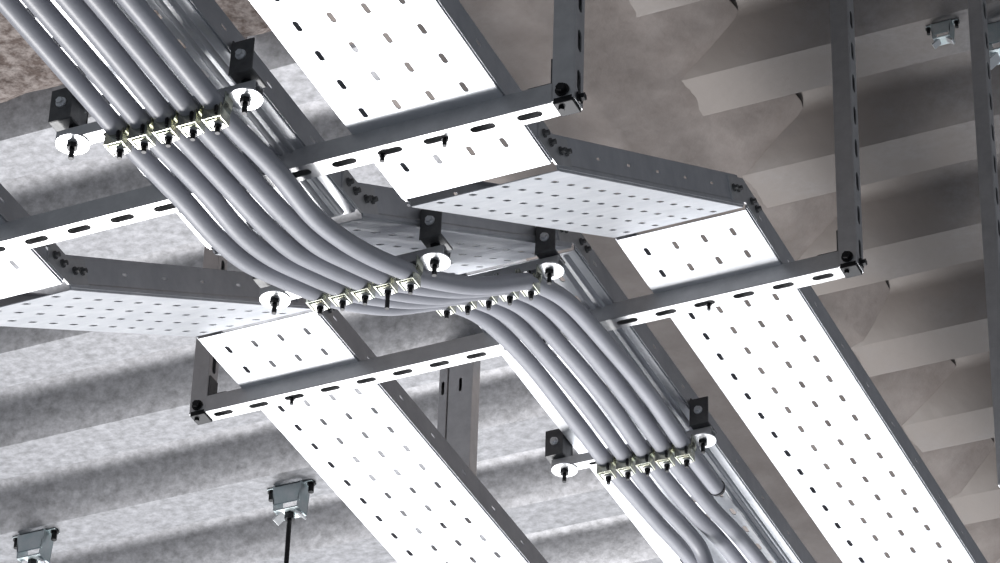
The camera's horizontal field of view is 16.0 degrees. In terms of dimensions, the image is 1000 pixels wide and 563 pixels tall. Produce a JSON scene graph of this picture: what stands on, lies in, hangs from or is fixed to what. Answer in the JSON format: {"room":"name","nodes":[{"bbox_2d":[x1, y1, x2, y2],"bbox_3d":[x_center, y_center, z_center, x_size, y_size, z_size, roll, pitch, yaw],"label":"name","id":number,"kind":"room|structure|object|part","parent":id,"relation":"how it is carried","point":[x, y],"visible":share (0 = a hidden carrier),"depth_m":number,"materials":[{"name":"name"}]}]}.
{"room":"industrial building","nodes":[
{"label":"industrial building","id":0,"kind":"room"},
{"bbox_2d":[0,0,999,562],"bbox_3d":[0.228,0.426,10.433,17.000,0.132,9.851,-13,-38,20],"label":"ceiling","id":1,"kind":"structure","parent":0,"point":[101,446],"depth_m":10.04,"materials":[{"name":"metal"}]},
{"bbox_2d":[12,528,59,562],"bbox_3d":[-1.423,0.917,10.787,0.159,0.350,0.060,-13,-38,20],"label":"hanger","id":2,"kind":"object","parent":1,"relation":"attached to","point":[43,539],"visible":1,"depth_m":10.84,"materials":[{"name":"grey metal"}]},
{"bbox_3d":[-1.424,0.955,10.760,0.031,0.256,0.031,-13,-38,20],"label":"threaded rod","id":3,"kind":"part","parent":2,"relation":"part of","materials":[{"name":"black metal"}]},
{"bbox_3d":[-1.418,0.775,10.887,0.150,0.004,0.032,-13,-38,20],"label":"fixing plate","id":4,"kind":"part","parent":2,"relation":"part of","materials":[{"name":"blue metal"}]},
{"bbox_2d":[0,0,271,102],"bbox_3d":[-2.732,-0.328,9.305,6.711,0.317,1.154,-13,-38,20],"label":"beam","id":5,"kind":"structure","parent":1,"relation":"attached to","point":[22,70],"depth_m":8.68,"materials":[{"name":"grey concrete"}]},
{"bbox_2d":[267,479,315,562],"bbox_3d":[-0.631,0.919,10.405,0.159,0.750,0.060,-13,-38,20],"label":"hanger","id":6,"kind":"object","parent":1,"relation":"hanging from","point":[300,492],"visible":1,"depth_m":10.57,"materials":[{"name":"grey metal"}]},
{"bbox_3d":[-0.632,0.957,10.378,0.031,0.656,0.031,-13,-38,20],"label":"threaded rod","id":7,"kind":"part","parent":6,"relation":"part of","materials":[{"name":"black metal"}]},
{"bbox_3d":[-0.621,0.614,10.620,0.150,0.004,0.032,-13,-38,20],"label":"fixing plate","id":8,"kind":"part","parent":6,"relation":"part of","materials":[{"name":"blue metal"}]},
{"bbox_2d":[0,0,586,255],"bbox_3d":[-0.595,-0.825,7.112,1.697,1.702,0.101,-13,-38,20],"label":"hanger","id":9,"kind":"object","parent":1,"relation":"hanging from","point":[564,96],"visible":0.84,"depth_m":6.47,"materials":[{"name":"metal"}]},
{"bbox_2d":[0,183,547,562],"bbox_3d":[-0.321,0.654,8.346,0.331,0.728,6.400,-13,-38,20],"label":"cable tray","id":10,"kind":"object","parent":9,"relation":"on","point":[99,298],"visible":0.95,"depth_m":8.23,"materials":[{"name":"metal"}]},
{"bbox_3d":[-0.842,-0.034,6.957,0.004,0.089,0.153,-13,-38,20],"label":"splice plate","id":11,"kind":"part","parent":10,"relation":"part of","materials":[{"name":"grey metal"}]},
{"bbox_3d":[-0.421,0.044,8.018,0.004,0.099,0.191,-13,-38,20],"label":"splice plate","id":12,"kind":"part","parent":10,"relation":"part of","materials":[{"name":"silver metal"}]},
{"bbox_2d":[20,0,816,562],"bbox_3d":[0.131,0.401,7.876,0.419,0.831,7.000,-13,-38,20],"label":"cable tray","id":13,"kind":"object","parent":9,"relation":"on","point":[278,122],"depth_m":7.21,"materials":[{"name":"metal"}]},
{"bbox_3d":[-0.768,-0.255,6.408,0.010,0.086,0.010,-13,-38,20],"label":"threaded rod","id":14,"kind":"part","parent":13,"relation":"part of","materials":[{"name":"black metal"}]},
{"bbox_2d":[55,133,89,154],"bbox_3d":[-0.768,-0.247,6.402,0.062,0.003,0.062,-13,-38,20],"label":"washer","id":15,"kind":"object","parent":13,"relation":"in","point":[68,143],"depth_m":6.39,"materials":[{"name":"silver metal"}]},
{"bbox_2d":[114,146,126,153],"bbox_3d":[-0.674,-0.233,6.323,0.023,0.002,0.023,-13,-38,20],"label":"washer","id":16,"kind":"object","parent":13,"relation":"in","point":[117,149],"depth_m":6.32,"materials":[{"name":"silver metal"}]},
{"bbox_2d":[138,140,150,147],"bbox_3d":[-0.629,-0.243,6.306,0.023,0.002,0.023,-13,-38,20],"label":"washer","id":17,"kind":"object","parent":13,"relation":"in","point":[141,143],"depth_m":6.30,"materials":[{"name":"silver metal"}]},
{"bbox_3d":[-0.614,-0.305,6.351,0.419,0.189,0.072,-13,-38,20],"label":"cable bracket","id":18,"kind":"part","parent":13,"relation":"part of","materials":[{"name":"silver metal"}]},
{"bbox_2d":[162,134,174,140],"bbox_3d":[-0.585,-0.253,6.290,0.023,0.002,0.023,-13,-38,20],"label":"washer","id":19,"kind":"object","parent":13,"relation":"in","point":[165,137],"depth_m":6.28,"materials":[{"name":"silver metal"}]},
{"bbox_2d":[187,127,199,134],"bbox_3d":[-0.540,-0.264,6.272,0.023,0.002,0.023,-13,-38,20],"label":"washer","id":20,"kind":"object","parent":13,"relation":"in","point":[190,130],"depth_m":6.27,"materials":[{"name":"silver metal"}]},
{"bbox_2d":[211,121,224,128],"bbox_3d":[-0.495,-0.274,6.255,0.023,0.002,0.023,-13,-38,20],"label":"washer","id":21,"kind":"object","parent":13,"relation":"in","point":[214,124],"depth_m":6.25,"materials":[{"name":"silver metal"}]},
{"bbox_3d":[-0.449,-0.330,6.286,0.010,0.086,0.010,-13,-38,20],"label":"threaded rod","id":22,"kind":"part","parent":13,"relation":"part of","materials":[{"name":"black metal"}]},
{"bbox_2d":[229,87,262,109],"bbox_3d":[-0.449,-0.322,6.281,0.062,0.003,0.062,-13,-38,20],"label":"washer","id":23,"kind":"object","parent":13,"relation":"in","point":[249,98],"depth_m":6.27,"materials":[{"name":"silver metal"}]},
{"bbox_3d":[-0.447,0.028,7.080,0.010,0.087,0.010,-13,-38,20],"label":"threaded rod","id":24,"kind":"part","parent":13,"relation":"part of","materials":[{"name":"black metal"}]},
{"bbox_2d":[259,290,290,308],"bbox_3d":[-0.447,0.036,7.074,0.062,0.003,0.062,-13,-38,20],"label":"washer","id":25,"kind":"object","parent":13,"relation":"in","point":[273,299],"depth_m":7.07,"materials":[{"name":"silver metal"}]},
{"bbox_2d":[315,304,325,309],"bbox_3d":[-0.353,0.051,6.995,0.023,0.002,0.023,-13,-38,20],"label":"washer","id":26,"kind":"object","parent":13,"relation":"in","point":[317,306],"depth_m":6.99,"materials":[{"name":"silver metal"}]},
{"bbox_2d":[337,298,348,304],"bbox_3d":[-0.308,0.041,6.979,0.023,0.002,0.023,-13,-38,20],"label":"washer","id":27,"kind":"object","parent":13,"relation":"in","point":[340,301],"depth_m":6.97,"materials":[{"name":"silver metal"}]},
{"bbox_2d":[0,0,696,562],"bbox_3d":[0.056,0.415,7.840,0.049,0.694,6.900,-13,-38,20],"label":"conduit","id":28,"kind":"object","parent":13,"relation":"attached to","point":[15,12],"visible":0.7,"depth_m":6.71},
{"bbox_3d":[-0.292,-0.013,7.017,0.419,0.214,0.072,-13,-38,20],"label":"cable bracket","id":29,"kind":"part","parent":13,"relation":"part of","materials":[{"name":"silver metal"}]},
{"bbox_3d":[-0.264,-0.169,6.737,0.004,0.089,0.153,-13,-38,20],"label":"splice plate","id":30,"kind":"part","parent":13,"relation":"part of","materials":[{"name":"grey metal"}]},
{"bbox_2d":[359,293,370,299],"bbox_3d":[-0.263,0.030,6.962,0.023,0.002,0.023,-13,-38,20],"label":"washer","id":31,"kind":"object","parent":13,"relation":"in","point":[362,296],"depth_m":6.95,"materials":[{"name":"silver metal"}]},
{"bbox_2d":[21,0,713,562],"bbox_3d":[-0.395,-0.239,6.899,0.064,0.654,4.441,-13,-38,20],"label":"conduit","id":32,"kind":"object","parent":13,"relation":"attached to","point":[46,12],"visible":0.84,"depth_m":6.70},
{"bbox_2d":[382,288,393,293],"bbox_3d":[-0.218,0.019,6.944,0.023,0.002,0.023,-13,-38,20],"label":"washer","id":33,"kind":"object","parent":13,"relation":"in","point":[384,290],"depth_m":6.94,"materials":[{"name":"silver metal"}]},
{"bbox_2d":[55,0,747,562],"bbox_3d":[0.144,0.395,7.805,0.050,0.696,6.900,-13,-38,20],"label":"conduit","id":34,"kind":"object","parent":13,"relation":"attached to","point":[79,12],"visible":0.77,"depth_m":6.73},
{"bbox_2d":[405,282,416,288],"bbox_3d":[-0.174,0.009,6.928,0.023,0.002,0.023,-13,-38,20],"label":"washer","id":35,"kind":"object","parent":13,"relation":"in","point":[408,285],"depth_m":6.92,"materials":[{"name":"silver metal"}]},
{"bbox_2d":[117,0,724,495],"bbox_3d":[-0.337,-0.356,6.730,0.046,0.654,4.113,-13,-38,21],"label":"conduit","id":36,"kind":"object","parent":13,"relation":"attached to","point":[141,12],"visible":0.98,"depth_m":6.78,"materials":[{"name":"grey plastic"}]},
{"bbox_2d":[84,0,769,562],"bbox_3d":[0.189,0.384,7.789,0.050,0.694,6.900,-13,-38,20],"label":"conduit","id":37,"kind":"object","parent":13,"relation":"attached to","point":[108,12],"visible":0.77,"depth_m":6.71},
{"bbox_3d":[-0.127,-0.047,6.959,0.010,0.087,0.010,-13,-38,20],"label":"threaded rod","id":38,"kind":"part","parent":13,"relation":"part of","materials":[{"name":"black metal"}]},
{"bbox_2d":[420,252,450,270],"bbox_3d":[-0.127,-0.039,6.953,0.062,0.003,0.062,-13,-38,20],"label":"washer","id":39,"kind":"object","parent":13,"relation":"in","point":[431,261],"depth_m":6.94,"materials":[{"name":"silver metal"}]},
{"bbox_3d":[-0.011,-0.013,7.604,0.313,0.180,0.072,-13,-38,20],"label":"cable bracket","id":40,"kind":"part","parent":13,"relation":"part of","materials":[{"name":"silver metal"}]},
{"bbox_2d":[535,262,563,278],"bbox_3d":[0.105,-0.023,7.555,0.062,0.003,0.062,-13,-38,20],"label":"washer","id":41,"kind":"object","parent":13,"relation":"in","point":[547,270],"depth_m":7.55,"materials":[{"name":"silver metal"}]},
{"bbox_3d":[0.105,-0.027,7.558,0.010,0.076,0.010,-13,-38,20],"label":"threaded rod","id":42,"kind":"part","parent":13,"relation":"part of","materials":[{"name":"black metal"}]},
{"bbox_3d":[0.152,0.441,8.402,0.010,0.075,0.010,-13,-38,20],"label":"threaded rod","id":43,"kind":"part","parent":13,"relation":"part of","materials":[{"name":"black metal"}]},
{"bbox_2d":[551,462,577,476],"bbox_3d":[0.152,0.444,8.400,0.062,0.003,0.062,-13,-38,20],"label":"washer","id":44,"kind":"object","parent":13,"relation":"in","point":[561,469],"depth_m":8.39,"materials":[{"name":"silver metal"}]},
{"bbox_3d":[0.157,-0.092,7.799,0.004,0.099,0.191,-13,-38,20],"label":"splice plate","id":45,"kind":"part","parent":13,"relation":"part of","materials":[{"name":"grey metal"}]},
{"bbox_3d":[0.307,0.391,8.346,0.419,0.178,0.072,-13,-38,20],"label":"cable bracket","id":46,"kind":"part","parent":13,"relation":"part of","materials":[{"name":"silver metal"}]},
{"bbox_2d":[690,433,715,447],"bbox_3d":[0.472,0.369,8.279,0.062,0.003,0.062,-13,-38,20],"label":"washer","id":47,"kind":"object","parent":13,"relation":"in","point":[700,440],"depth_m":8.27,"materials":[{"name":"silver metal"}]},
{"bbox_3d":[0.472,0.366,8.281,0.010,0.075,0.010,-13,-38,20],"label":"threaded rod","id":48,"kind":"part","parent":13,"relation":"part of","materials":[{"name":"black metal"}]},
{"bbox_3d":[0.143,-1.002,6.835,0.043,1.685,0.043,-13,-38,20],"label":"post","id":49,"kind":"part","parent":9,"relation":"part of","materials":[{"name":"grey metal"}]},
{"bbox_2d":[249,0,987,562],"bbox_3d":[0.502,0.273,7.765,0.331,0.728,7.000,-13,-38,20],"label":"cable tray","id":50,"kind":"object","parent":9,"relation":"on","point":[319,45],"visible":0.98,"depth_m":7.68,"materials":[{"name":"metal"}]},
{"bbox_3d":[0.102,-0.255,6.598,0.004,0.089,0.153,-13,-38,20],"label":"splice plate","id":51,"kind":"part","parent":50,"relation":"part of","materials":[{"name":"grey metal"}]},
{"bbox_3d":[0.523,-0.178,7.660,0.004,0.099,0.191,-13,-38,20],"label":"splice plate","id":52,"kind":"part","parent":50,"relation":"part of","materials":[{"name":"grey metal"}]},
{"bbox_2d":[432,360,480,562],"bbox_3d":[-0.132,0.547,9.771,0.190,0.850,0.070,-13,-38,20],"label":"channel","id":53,"kind":"object","parent":1,"relation":"hanging from","point":[459,385],"visible":0.34,"depth_m":9.87,"materials":[{"name":"metal"}]},
{"bbox_2d":[189,0,866,424],"bbox_3d":[0.051,-0.346,8.393,1.684,1.231,0.101,-13,-38,20],"label":"hanger","id":54,"kind":"object","parent":1,"relation":"hanging from","point":[207,405],"visible":0.68,"depth_m":8.05,"materials":[{"name":"metal"}]},
{"bbox_3d":[-0.681,-0.178,8.673,0.043,1.214,0.043,-13,-38,20],"label":"post","id":55,"kind":"part","parent":54,"relation":"part of","materials":[{"name":"grey metal"}]},
{"bbox_3d":[0.783,-0.521,8.118,0.043,1.214,0.043,-13,-38,20],"label":"post","id":56,"kind":"part","parent":54,"relation":"part of","materials":[{"name":"grey metal"}]},
{"bbox_2d":[326,0,999,562],"bbox_3d":[0.914,0.614,10.533,1.180,0.245,7.006,-13,-38,20],"label":"beam","id":57,"kind":"structure","parent":1,"relation":"attached to","point":[638,100],"depth_m":9.17,"materials":[{"name":"grey concrete"}]},
{"bbox_2d":[925,19,959,48],"bbox_3d":[1.089,-0.607,8.754,0.087,0.064,0.033,-13,-38,20],"label":"hanger","id":58,"kind":"object","parent":1,"relation":"attached to","point":[945,26],"visible":1,"depth_m":8.75,"materials":[{"name":"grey metal"}]},
{"bbox_2d":[967,0,999,487],"bbox_3d":[1.134,-0.195,8.251,0.094,1.581,0.094,-13,-38,20],"label":"post","id":59,"kind":"object","parent":1,"relation":"hanging from","point":[977,12],"visible":1,"depth_m":8.25,"materials":[{"name":"metal"}]},
{"bbox_2d":[988,22,999,69],"bbox_3d":[1.240,-0.584,8.735,0.159,0.116,0.060,-13,-38,20],"label":"hanger","id":60,"kind":"object","parent":1,"relation":"attached to","point":[994,28],"visible":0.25,"depth_m":8.72,"materials":[{"name":"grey metal"}]}
]}

